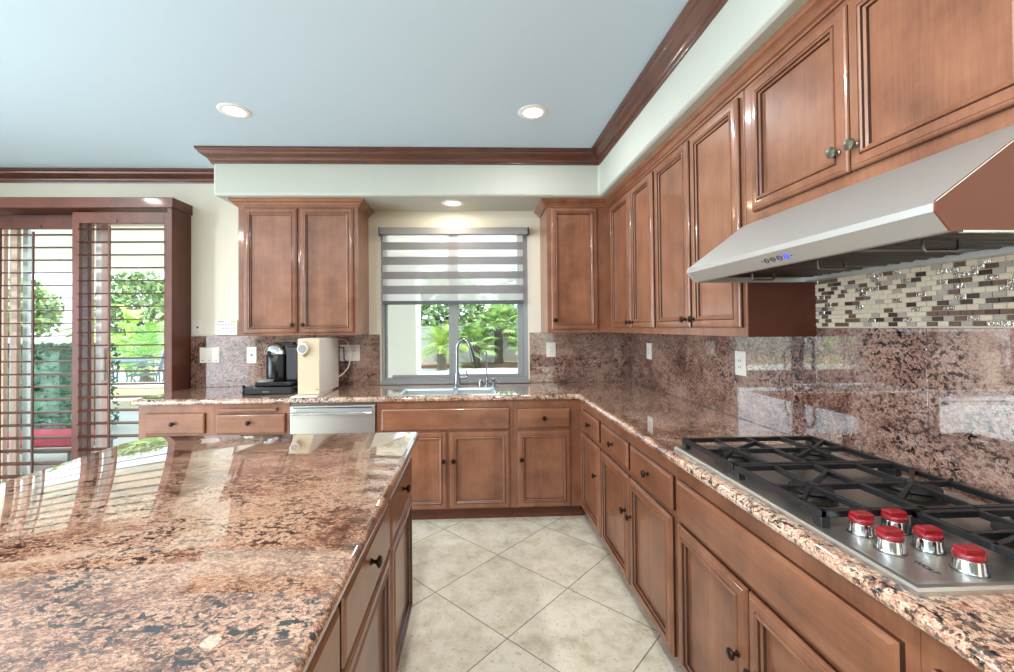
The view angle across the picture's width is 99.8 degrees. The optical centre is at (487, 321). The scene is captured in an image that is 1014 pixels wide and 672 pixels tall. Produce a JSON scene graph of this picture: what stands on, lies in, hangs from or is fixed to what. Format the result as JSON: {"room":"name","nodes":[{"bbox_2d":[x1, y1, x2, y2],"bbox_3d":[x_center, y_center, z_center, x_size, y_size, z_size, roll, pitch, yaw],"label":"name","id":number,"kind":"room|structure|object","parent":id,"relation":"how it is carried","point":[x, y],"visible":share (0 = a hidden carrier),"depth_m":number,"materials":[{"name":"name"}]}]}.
{"room":"kitchen","nodes":[
{"label":"kitchen","id":0,"kind":"room"},
{"bbox_2d":[0,183,631,387],"bbox_3d":[-2.233,0.095,3.702,7.300,2.748,0.140,0,-1,-2],"label":"wall","id":1,"kind":"structure","parent":0,"point":[214,220],"depth_m":3.64,"materials":[{"name":"beige paint"}]},
{"bbox_2d":[1,224,163,482],"bbox_3d":[-3.680,0.301,3.647,2.200,2.360,0.120,0,-1,-2],"label":"door","id":2,"kind":"structure","parent":1,"relation":"in","point":[101,235],"depth_m":3.64,"materials":[{"name":"beige wood"}]},
{"bbox_2d":[0,197,192,482],"bbox_3d":[-3.700,0.250,3.454,2.408,2.456,0.246,0,-1,-2],"label":"plantation shutters","id":3,"kind":"object","parent":1,"relation":"attached to","point":[76,214],"visible":0.7,"depth_m":3.43,"materials":[{"name":"brown wood"}]},
{"bbox_2d":[0,167,213,183],"bbox_3d":[-3.913,-1.216,3.547,3.655,0.100,0.086,0,-1,-2],"label":"trim","id":4,"kind":"structure","parent":1,"relation":"attached to","point":[7,174],"depth_m":3.57,"materials":[{"name":"brown wood"}]},
{"bbox_2d":[192,320,202,334],"bbox_3d":[-2.461,0.049,3.620,0.090,0.122,0.008,0,-1,-2],"label":"phone jack plate","id":5,"kind":"object","parent":1,"relation":"attached to","point":[197,325],"visible":1,"depth_m":3.62,"materials":[{"name":"white plastic"}]},
{"bbox_2d":[215,320,238,334],"bbox_3d":[-2.212,0.050,3.619,0.182,0.130,0.027,0,-1,-2],"label":"alarm keypad","id":6,"kind":"object","parent":1,"relation":"attached to","point":[222,327],"visible":1,"depth_m":3.61,"materials":[{"name":"white plastic"}]},
{"bbox_2d":[191,334,379,386],"bbox_3d":[-1.718,0.332,3.639,1.585,0.432,0.013,0,-1,-2],"label":"backsplash","id":7,"kind":"structure","parent":1,"relation":"attached to","point":[233,369],"depth_m":3.62,"materials":[{"name":"brown stone"}]},
{"bbox_2d":[200,347,219,362],"bbox_3d":[-2.351,0.283,3.606,0.165,0.130,0.009,0,-1,-2],"label":"switch plate","id":8,"kind":"object","parent":7,"relation":"attached to","point":[207,355],"visible":1,"depth_m":3.60,"materials":[{"name":"white plastic"}]},
{"bbox_2d":[247,347,256,362],"bbox_3d":[-2.002,0.283,3.619,0.083,0.140,0.008,0,-1,-2],"label":"jack plate","id":9,"kind":"object","parent":7,"relation":"attached to","point":[251,351],"visible":1,"depth_m":3.62,"materials":[{"name":"white plastic"}]},
{"bbox_2d":[340,345,359,360],"bbox_3d":[-1.180,0.266,3.648,0.169,0.140,0.009,0,-1,-2],"label":"outlet plate","id":10,"kind":"object","parent":7,"relation":"attached to","point":[355,349],"visible":0.91,"depth_m":3.65,"materials":[{"name":"white plastic"}]},
{"bbox_2d":[353,349,356,356],"bbox_3d":[-1.137,0.266,3.647,0.032,0.068,0.002,0,-1,-2],"label":"socket","id":11,"kind":"object","parent":10,"relation":"attached to","point":[354,350],"depth_m":3.65,"materials":[{"name":"grey plastic"}]},
{"bbox_2d":[228,198,373,335],"bbox_3d":[-1.480,-0.421,3.469,1.024,1.058,0.384,0,-1,-2],"label":"upper cabinet","id":12,"kind":"object","parent":1,"relation":"attached to","point":[303,263],"visible":1,"depth_m":3.32,"materials":[{"name":"brown wood"}]},
{"bbox_2d":[380,235,529,384],"bbox_3d":[-0.286,-0.138,3.730,1.287,1.346,0.128,0,-1,-2],"label":"window","id":13,"kind":"structure","parent":1,"relation":"in","point":[521,376],"depth_m":3.73,"materials":[{"name":"grey plastic"}]},
{"bbox_2d":[378,227,528,304],"bbox_3d":[-0.287,-0.481,3.678,1.284,0.662,0.058,0,-1,-2],"label":"roller blind","id":14,"kind":"object","parent":13,"relation":"attached to","point":[422,266],"visible":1,"depth_m":3.67,"materials":[{"name":"grey fabric"}]},
{"bbox_2d":[194,0,727,164],"bbox_3d":[-0.531,-1.293,0.099,3.020,0.100,7.200,0,-1,-2],"label":"trim","id":15,"kind":"structure","parent":1,"relation":"attached to","point":[696,16],"depth_m":3.17,"materials":[{"name":"brown wood"}]},
{"bbox_2d":[540,207,610,332],"bbox_3d":[0.721,-0.439,3.548,0.507,1.056,0.384,0,-1,-2],"label":"upper cabinet","id":16,"kind":"object","parent":1,"relation":"attached to","point":[574,241],"visible":0.96,"depth_m":3.40,"materials":[{"name":"brown wood"}]},
{"bbox_2d":[529,332,630,382],"bbox_3d":[0.809,0.309,3.730,0.890,0.434,0.013,0,-1,-2],"label":"backsplash","id":17,"kind":"structure","parent":1,"relation":"attached to","point":[602,356],"depth_m":3.72,"materials":[{"name":"brown stone"}]},
{"bbox_2d":[546,342,555,356],"bbox_3d":[0.552,0.243,3.710,0.080,0.128,0.009,0,-1,-2],"label":"outlet plate","id":18,"kind":"object","parent":17,"relation":"attached to","point":[551,346],"visible":1,"depth_m":3.71,"materials":[{"name":"white plastic"}]},
{"bbox_2d":[549,346,552,353],"bbox_3d":[0.552,0.243,3.708,0.032,0.068,0.002,0,-1,-2],"label":"socket","id":19,"kind":"object","parent":18,"relation":"attached to","point":[550,347],"depth_m":3.71,"materials":[{"name":"grey plastic"}]},
{"bbox_2d":[534,0,844,217],"bbox_3d":[0.737,-0.958,2.259,0.558,0.056,2.965,0,-1,-2],"label":"crown molding","id":20,"kind":"structure","parent":1,"relation":"attached to","point":[812,12],"depth_m":1.80,"materials":[{"name":"brown wood"}]},
{"bbox_2d":[0,0,688,167],"bbox_3d":[-2.103,-1.411,-0.306,7.300,0.152,8.200,0,-1,-2],"label":"ceiling","id":21,"kind":"structure","parent":0,"point":[84,83],"depth_m":2.25,"materials":[{"name":"blue paint"}]},
{"bbox_2d":[216,103,251,118],"bbox_3d":[-1.561,-1.296,2.629,0.188,0.007,0.188,0,-1,-2],"label":"recessed light","id":22,"kind":"object","parent":21,"relation":"in","point":[229,109],"visible":1,"depth_m":2.62,"materials":[{"name":"white"}]},
{"bbox_2d":[518,104,547,119],"bbox_3d":[0.283,-1.312,2.680,0.188,0.007,0.188,0,-1,-2],"label":"recessed light","id":23,"kind":"object","parent":21,"relation":"in","point":[534,111],"visible":1,"depth_m":2.67,"materials":[{"name":"white"}]},
{"bbox_2d":[214,0,807,210],"bbox_3d":[-0.272,-1.181,-0.241,3.339,0.338,7.905,0,-1,-2],"label":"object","id":24,"kind":"structure","parent":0,"point":[740,28],"depth_m":3.23,"materials":[{"name":"grey paint"}]},
{"bbox_2d":[441,200,463,206],"bbox_3d":[-0.282,-0.958,3.456,0.188,0.007,0.188,0,-1,-2],"label":"recessed light","id":25,"kind":"object","parent":24,"relation":"in","point":[452,203],"visible":1,"depth_m":3.45,"materials":[{"name":"white"}]},
{"bbox_2d":[399,511,681,671],"bbox_3d":[-2.076,1.463,-0.344,7.300,0.100,8.200,0,-1,-2],"label":"floor","id":26,"kind":"structure","parent":0,"point":[546,593],"depth_m":2.15,"materials":[{"name":"tile"}]},
{"bbox_2d":[139,405,214,439],"bbox_3d":[-2.193,1.026,3.273,0.522,0.873,0.654,0,-1,-2],"label":"base cabinet","id":27,"kind":"object","parent":26,"relation":"on","point":[163,420],"visible":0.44,"depth_m":2.99,"materials":[{"name":"brown wood"}]},
{"bbox_2d":[215,404,290,435],"bbox_3d":[-1.671,1.021,3.292,0.521,0.873,0.654,0,-1,-2],"label":"base cabinet","id":28,"kind":"object","parent":26,"relation":"on","point":[230,419],"visible":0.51,"depth_m":3.00,"materials":[{"name":"brown wood"}]},
{"bbox_2d":[306,606,339,671],"bbox_3d":[-0.862,0.978,0.626,1.186,0.873,0.539,0,-1,-2],"label":"base cabinet","id":29,"kind":"object","parent":26,"relation":"on","point":[326,658],"visible":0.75,"depth_m":0.84,"materials":[{"name":"brown wood"}]},
{"bbox_2d":[290,402,376,433],"bbox_3d":[-1.105,1.018,3.297,0.602,0.867,0.663,0,-1,-2],"label":"dishwasher","id":30,"kind":"object","parent":26,"relation":"on","point":[359,417],"visible":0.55,"depth_m":3.02,"materials":[{"name":"silver metal"}]},
{"bbox_2d":[338,503,389,671],"bbox_3d":[-0.881,0.985,1.167,1.186,0.873,0.542,0,-1,-2],"label":"base cabinet","id":31,"kind":"object","parent":26,"relation":"on","point":[364,606],"visible":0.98,"depth_m":1.17,"materials":[{"name":"brown wood"}]},
{"bbox_2d":[388,456,412,671],"bbox_3d":[-0.900,0.993,1.697,1.186,0.873,0.516,0,-1,-2],"label":"base cabinet","id":32,"kind":"object","parent":26,"relation":"on","point":[400,501],"visible":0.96,"depth_m":1.70,"materials":[{"name":"brown wood"}]},
{"bbox_2d":[0,432,418,671],"bbox_3d":[-0.923,0.525,0.875,1.288,0.040,2.230,0,-1,-2],"label":"countertop","id":33,"kind":"structure","parent":32,"relation":"on","point":[218,553],"depth_m":0.95,"materials":[{"name":"stone"}]},
{"bbox_2d":[377,400,513,519],"bbox_3d":[-0.311,1.009,3.340,0.979,0.873,0.654,0,-1,-2],"label":"base cabinet","id":34,"kind":"object","parent":26,"relation":"on","point":[462,456],"visible":0.87,"depth_m":3.06,"materials":[{"name":"brown wood"}]},
{"bbox_2d":[513,399,583,516],"bbox_3d":[0.723,1.000,3.377,1.089,0.873,0.654,0,-1,-2],"label":"base cabinet","id":35,"kind":"object","parent":26,"relation":"on","point":[547,433],"visible":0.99,"depth_m":3.08,"materials":[{"name":"brown wood"}]},
{"bbox_2d":[130,382,1013,671],"bbox_3d":[-0.567,0.535,1.846,3.779,0.040,3.645,0,-1,-2],"label":"countertop","id":36,"kind":"structure","parent":35,"relation":"on","point":[979,629],"depth_m":1.82,"materials":[{"name":"stone"}]},
{"bbox_2d":[242,384,297,394],"bbox_3d":[-1.643,0.508,3.302,0.367,0.070,0.269,0,-1,-2],"label":"drawer","id":37,"kind":"object","parent":36,"relation":"on","point":[250,390],"visible":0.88,"depth_m":3.17,"materials":[{"name":"black plastic"}]},
{"bbox_2d":[255,342,297,385],"bbox_3d":[-1.617,0.324,3.315,0.280,0.326,0.230,0,-1,-2],"label":"coffee machine","id":38,"kind":"object","parent":36,"relation":"on","point":[281,362],"visible":0.9,"depth_m":3.28,"materials":[{"name":"black plastic"}]},
{"bbox_2d":[258,379,273,381],"bbox_3d":[-1.689,0.447,3.251,0.110,0.014,0.110,0,-1,-2],"label":"drip tray","id":39,"kind":"object","parent":38,"relation":"on","point":[261,380],"depth_m":3.22,"materials":[{"name":"grey metal"}]},
{"bbox_2d":[290,337,350,397],"bbox_3d":[-1.292,0.333,3.313,0.227,0.416,0.634,-1,-1,5],"label":"water dispenser","id":40,"kind":"object","parent":36,"relation":"on","point":[318,358],"visible":1,"depth_m":3.08,"materials":[{"name":"white plastic"}]},
{"bbox_2d":[290,389,332,397],"bbox_3d":[-1.302,0.534,3.176,0.185,0.009,0.345,0,-1,-2],"label":"drip tray","id":41,"kind":"object","parent":40,"relation":"on","point":[300,394],"depth_m":3.07,"materials":[{"name":"white plastic"}]},
{"bbox_2d":[399,387,495,394],"bbox_3d":[-0.298,0.627,3.270,0.713,0.196,0.346,0,-1,-2],"label":"sink","id":42,"kind":"object","parent":36,"relation":"in","point":[466,390],"visible":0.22,"depth_m":3.43,"materials":[{"name":"silver metal"}]},
{"bbox_2d":[453,338,475,386],"bbox_3d":[-0.188,0.334,3.515,0.196,0.398,0.063,-1,-1,8],"label":"kitchen faucet","id":43,"kind":"object","parent":36,"relation":"on","point":[457,377],"visible":1,"depth_m":3.51,"materials":[{"name":"silver metal"}]},
{"bbox_2d":[478,379,482,385],"bbox_3d":[-0.060,0.505,3.534,0.040,0.054,0.040,0,-1,-2],"label":"air gap cap","id":44,"kind":"object","parent":36,"relation":"on","point":[480,381],"visible":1,"depth_m":3.52,"materials":[{"name":"silver metal"}]},
{"bbox_2d":[482,350,489,385],"bbox_3d":[-0.026,0.384,3.517,0.044,0.296,0.101,-1,-1,39],"label":"tap","id":45,"kind":"object","parent":36,"relation":"on","point":[486,380],"visible":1,"depth_m":3.54,"materials":[{"name":"silver metal"}]},
{"bbox_2d":[491,378,498,385],"bbox_3d":[0.068,0.497,3.507,0.039,0.066,0.102,0,-1,-36],"label":"soap dispenser","id":46,"kind":"object","parent":36,"relation":"on","point":[493,379],"visible":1,"depth_m":3.52,"materials":[{"name":"silver metal"}]},
{"bbox_2d":[674,436,1013,596],"bbox_3d":[1.021,0.462,1.224,0.550,0.059,0.917,0,-1,-2],"label":"gas cooktop","id":47,"kind":"object","parent":36,"relation":"in","point":[928,539],"visible":1,"depth_m":1.02,"materials":[{"name":"silver metal"}]},
{"bbox_2d":[581,401,602,537],"bbox_3d":[0.963,0.991,2.849,0.648,0.873,0.517,0,-1,-2],"label":"base cabinet","id":48,"kind":"object","parent":26,"relation":"on","point":[591,420],"visible":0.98,"depth_m":2.80,"materials":[{"name":"brown wood"}]},
{"bbox_2d":[601,415,679,663],"bbox_3d":[0.989,0.981,2.113,0.648,0.873,0.954,0,-1,-2],"label":"base cabinet","id":49,"kind":"object","parent":26,"relation":"on","point":[639,518],"visible":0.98,"depth_m":1.94,"materials":[{"name":"brown wood"}]},
{"bbox_2d":[677,467,920,671],"bbox_3d":[1.022,0.968,1.195,0.648,0.873,0.881,0,-1,-2],"label":"base cabinet","id":50,"kind":"object","parent":26,"relation":"on","point":[751,599],"visible":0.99,"depth_m":1.14,"materials":[{"name":"brown wood"}]},
{"bbox_2d":[921,630,981,671],"bbox_3d":[1.049,0.958,0.430,0.648,0.873,0.649,0,-1,-2],"label":"base cabinet","id":51,"kind":"object","parent":26,"relation":"on","point":[935,657],"visible":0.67,"depth_m":0.72,"materials":[{"name":"brown wood"}]},
{"bbox_2d":[634,382,991,503],"bbox_3d":[1.486,0.007,-0.267,0.150,2.748,8.060,0,-1,-2],"label":"wall","id":52,"kind":"structure","parent":0,"point":[634,382],"depth_m":1.61,"materials":[{"name":"beige paint"}]},
{"bbox_2d":[609,168,657,333],"bbox_3d":[1.111,-0.447,3.158,0.344,1.056,1.190,0,-1,-2],"label":"upper cabinet","id":53,"kind":"object","parent":52,"relation":"attached to","point":[632,216],"visible":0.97,"depth_m":2.87,"materials":[{"name":"brown wood"}]},
{"bbox_2d":[654,89,816,336],"bbox_3d":[1.147,-0.461,2.142,0.344,1.056,0.842,0,-1,-2],"label":"upper cabinet","id":54,"kind":"object","parent":52,"relation":"attached to","point":[700,187],"visible":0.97,"depth_m":1.96,"materials":[{"name":"brown wood"}]},
{"bbox_2d":[631,328,1013,503],"bbox_3d":[1.327,0.263,1.918,0.014,0.470,3.645,0,-1,-2],"label":"backsplash","id":55,"kind":"structure","parent":52,"relation":"attached to","point":[939,402],"depth_m":1.47,"materials":[{"name":"brown stone"}]},
{"bbox_2d":[646,343,651,359],"bbox_3d":[1.263,0.231,3.346,0.009,0.126,0.086,0,-1,-2],"label":"outlet plate","id":56,"kind":"object","parent":55,"relation":"attached to","point":[649,345],"visible":1,"depth_m":3.33,"materials":[{"name":"white plastic"}]},
{"bbox_2d":[735,351,746,376],"bbox_3d":[1.304,0.215,2.205,0.009,0.126,0.086,0,-1,-2],"label":"outlet plate","id":57,"kind":"object","parent":55,"relation":"attached to","point":[740,356],"visible":1,"depth_m":2.20,"materials":[{"name":"white plastic"}]},
{"bbox_2d":[737,357,741,369],"bbox_3d":[1.301,0.215,2.205,0.002,0.068,0.032,0,-1,-2],"label":"socket","id":58,"kind":"object","parent":57,"relation":"attached to","point":[739,359],"depth_m":2.20,"materials":[{"name":"grey plastic"}]},
{"bbox_2d":[745,0,1013,223],"bbox_3d":[1.177,-0.698,1.256,0.344,0.607,0.937,0,-1,-2],"label":"upper cabinet","id":59,"kind":"object","parent":52,"relation":"attached to","point":[874,88],"visible":0.96,"depth_m":1.17,"materials":[{"name":"brown wood"}]},
{"bbox_2d":[687,125,1013,282],"bbox_3d":[1.071,-0.272,1.251,0.528,0.238,0.913,0,-1,-2],"label":"range hood","id":60,"kind":"object","parent":59,"relation":"attached to","point":[954,204],"visible":1,"depth_m":1.01,"materials":[{"name":"silver metal"}]},
{"bbox_2d":[815,255,1013,327],"bbox_3d":[1.353,-0.111,1.089,0.015,0.256,1.276,0,-1,-2],"label":"backsplash","id":61,"kind":"structure","parent":52,"relation":"attached to","point":[979,293],"depth_m":1.30,"materials":[{"name":"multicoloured tile"}]},
{"label":"outside","id":62,"kind":"structure","parent":0,"visible":0},
{"bbox_2d":[111,364,517,372],"bbox_3d":[-6.320,2.111,37.273,70.000,0.190,45.000,0,-1,-2],"label":"ground","id":63,"kind":"structure","parent":62,"point":[115,367],"depth_m":15.53,"materials":[{"name":"brown"}]},
{"bbox_2d":[8,274,68,337],"bbox_3d":[-23.715,-0.277,21.160,5.256,4.477,3.539,0,-1,-2],"label":"tree","id":64,"kind":"object","parent":63,"relation":"on","point":[40,304],"visible":0.43,"depth_m":21.19,"materials":[{"name":"green plant"}]},
{"bbox_2d":[8,336,163,364],"bbox_3d":[-16.162,1.319,18.519,21.000,1.350,0.200,0,-1,-2],"label":"wall","id":65,"kind":"structure","parent":63,"relation":"on","point":[37,340],"depth_m":18.34,"materials":[{"name":"grey paint"}]},
{"bbox_2d":[94,271,163,335],"bbox_3d":[-17.593,-0.362,21.431,4.401,5.316,3.695,0,-1,-2],"label":"tree","id":66,"kind":"object","parent":63,"relation":"on","point":[134,286],"visible":0.37,"depth_m":20.73,"materials":[{"name":"green plant"}]},
{"bbox_2d":[421,323,481,373],"bbox_3d":[-1.540,1.033,14.572,2.677,2.095,2.825,0,-1,-2],"label":"palm","id":67,"kind":"object","parent":63,"relation":"on","point":[442,343],"visible":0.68,"depth_m":14.38,"materials":[{"name":"green plant"}]},
{"bbox_2d":[421,304,489,325],"bbox_3d":[-2.095,-0.571,21.490,4.723,4.681,2.731,0,-1,-2],"label":"tree","id":68,"kind":"object","parent":63,"relation":"on","point":[475,310],"visible":0.19,"depth_m":20.79,"materials":[{"name":"green plant"}]},
{"bbox_2d":[421,325,517,361],"bbox_3d":[1.274,0.981,17.044,12.250,1.670,0.280,0,-1,-2],"label":"wall","id":69,"kind":"structure","parent":63,"relation":"on","point":[508,355],"depth_m":16.87,"materials":[{"name":"grey paint"}]},
{"bbox_2d":[421,361,517,367],"bbox_3d":[1.432,1.609,16.291,12.000,0.110,1.300,0,-1,-2],"label":"planting bed","id":70,"kind":"object","parent":63,"relation":"on","point":[489,363],"depth_m":15.62,"materials":[{"name":"brown soil"}]},
{"bbox_2d":[459,320,499,365],"bbox_3d":[-0.450,0.740,15.599,2.036,1.743,2.006,0,-1,-2],"label":"fan palm","id":71,"kind":"object","parent":70,"relation":"on","point":[476,329],"visible":0.84,"depth_m":15.32,"materials":[{"name":"green plant"}]},
{"bbox_2d":[477,304,516,362],"bbox_3d":[0.388,0.392,16.116,2.256,2.438,2.286,0,-1,-2],"label":"fan palm","id":72,"kind":"object","parent":70,"relation":"on","point":[502,312],"visible":0.84,"depth_m":15.95,"materials":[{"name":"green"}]},
{"bbox_2d":[503,326,517,354],"bbox_3d":[1.472,0.765,15.604,1.948,1.658,1.954,0,-1,-2],"label":"fan palm","id":73,"kind":"object","parent":70,"relation":"on","point":[513,340],"visible":0.17,"depth_m":15.46,"materials":[{"name":"green plant"}]},
{"bbox_2d":[485,304,516,325],"bbox_3d":[1.664,-0.416,18.627,3.792,4.437,2.039,0,-1,-2],"label":"shrub","id":74,"kind":"object","parent":63,"relation":"on","point":[486,306],"visible":0.02,"depth_m":18.41,"materials":[{"name":"green plant"}]},
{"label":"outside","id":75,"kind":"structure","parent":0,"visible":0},
{"bbox_2d":[7,368,517,480],"bbox_3d":[-4.320,1.677,9.255,24.000,0.170,11.150,0,-1,-2],"label":"patio slab","id":76,"kind":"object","parent":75,"point":[123,415],"depth_m":6.43,"materials":[{"name":"grey concrete"}]},
{"bbox_2d":[7,428,117,460],"bbox_3d":[-4.704,1.362,4.542,1.040,0.340,0.590,0,-1,-2],"label":"lounge chair","id":77,"kind":"object","parent":76,"relation":"on","point":[38,443],"visible":0.18,"depth_m":4.31,"materials":[{"name":"red metal"}]},
{"bbox_2d":[7,428,94,447],"bbox_3d":[-4.705,1.237,4.543,0.960,0.090,0.510,0,-1,-2],"label":"cushion","id":78,"kind":"object","parent":77,"relation":"on","point":[38,443],"depth_m":4.32,"materials":[{"name":"red fabric"}]},
{"bbox_2d":[7,341,120,432],"bbox_3d":[-6.560,0.936,5.955,2.183,1.324,0.929,0,-1,-2],"label":"clipped hedge","id":79,"kind":"object","parent":76,"relation":"on","point":[48,354],"visible":0.24,"depth_m":5.63,"materials":[{"name":"green plant"}]},
{"bbox_2d":[57,304,163,373],"bbox_3d":[-11.112,0.591,13.392,3.344,2.266,3.662,-1,-1,32],"label":"plant","id":80,"kind":"object","parent":76,"relation":"on","point":[132,314],"visible":0.34,"depth_m":13.07,"materials":[{"name":"green plant"}]},
{"bbox_2d":[111,359,154,382],"bbox_3d":[-8.545,1.267,9.785,1.440,0.759,1.440,0,-1,-2],"label":"patio table","id":81,"kind":"object","parent":76,"relation":"on","point":[122,361],"visible":0.4,"depth_m":9.75,"materials":[{"name":"silver metal"}]},
{"bbox_2d":[111,325,163,381],"bbox_3d":[-9.341,1.027,11.595,2.795,1.929,2.737,-1,-1,16],"label":"palm","id":82,"kind":"object","parent":76,"relation":"on","point":[147,338],"visible":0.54,"depth_m":11.50,"materials":[{"name":"green plant"}]},
{"bbox_2d":[111,382,163,408],"bbox_3d":[-6.359,1.406,8.160,2.750,0.380,1.100,0,-1,-2],"label":"stone planter","id":83,"kind":"object","parent":76,"relation":"on","point":[123,390],"visible":0.03,"depth_m":8.14,"materials":[{"name":"beige stone"}]},
{"bbox_2d":[125,350,163,381],"bbox_3d":[-7.524,1.053,9.459,0.712,1.148,0.669,0,-1,-32],"label":"patio chair","id":84,"kind":"object","parent":76,"relation":"on","point":[161,363],"visible":0.66,"depth_m":9.37,"materials":[{"name":"silver metal"}]},
{"bbox_2d":[388,305,420,377],"bbox_3d":[-1.442,0.305,7.370,0.600,2.470,0.600,0,-1,-2],"label":"patio column","id":85,"kind":"structure","parent":76,"relation":"on","point":[404,321],"depth_m":7.11,"materials":[{"name":"white paint"}]},
{"bbox_2d":[8,227,163,271],"bbox_3d":[-7.573,-1.108,5.549,13.280,0.400,3.900,0,-1,-2],"label":"roof","id":86,"kind":"structure","parent":85,"relation":"on","point":[116,235],"depth_m":6.45,"materials":[{"name":"white paint"}]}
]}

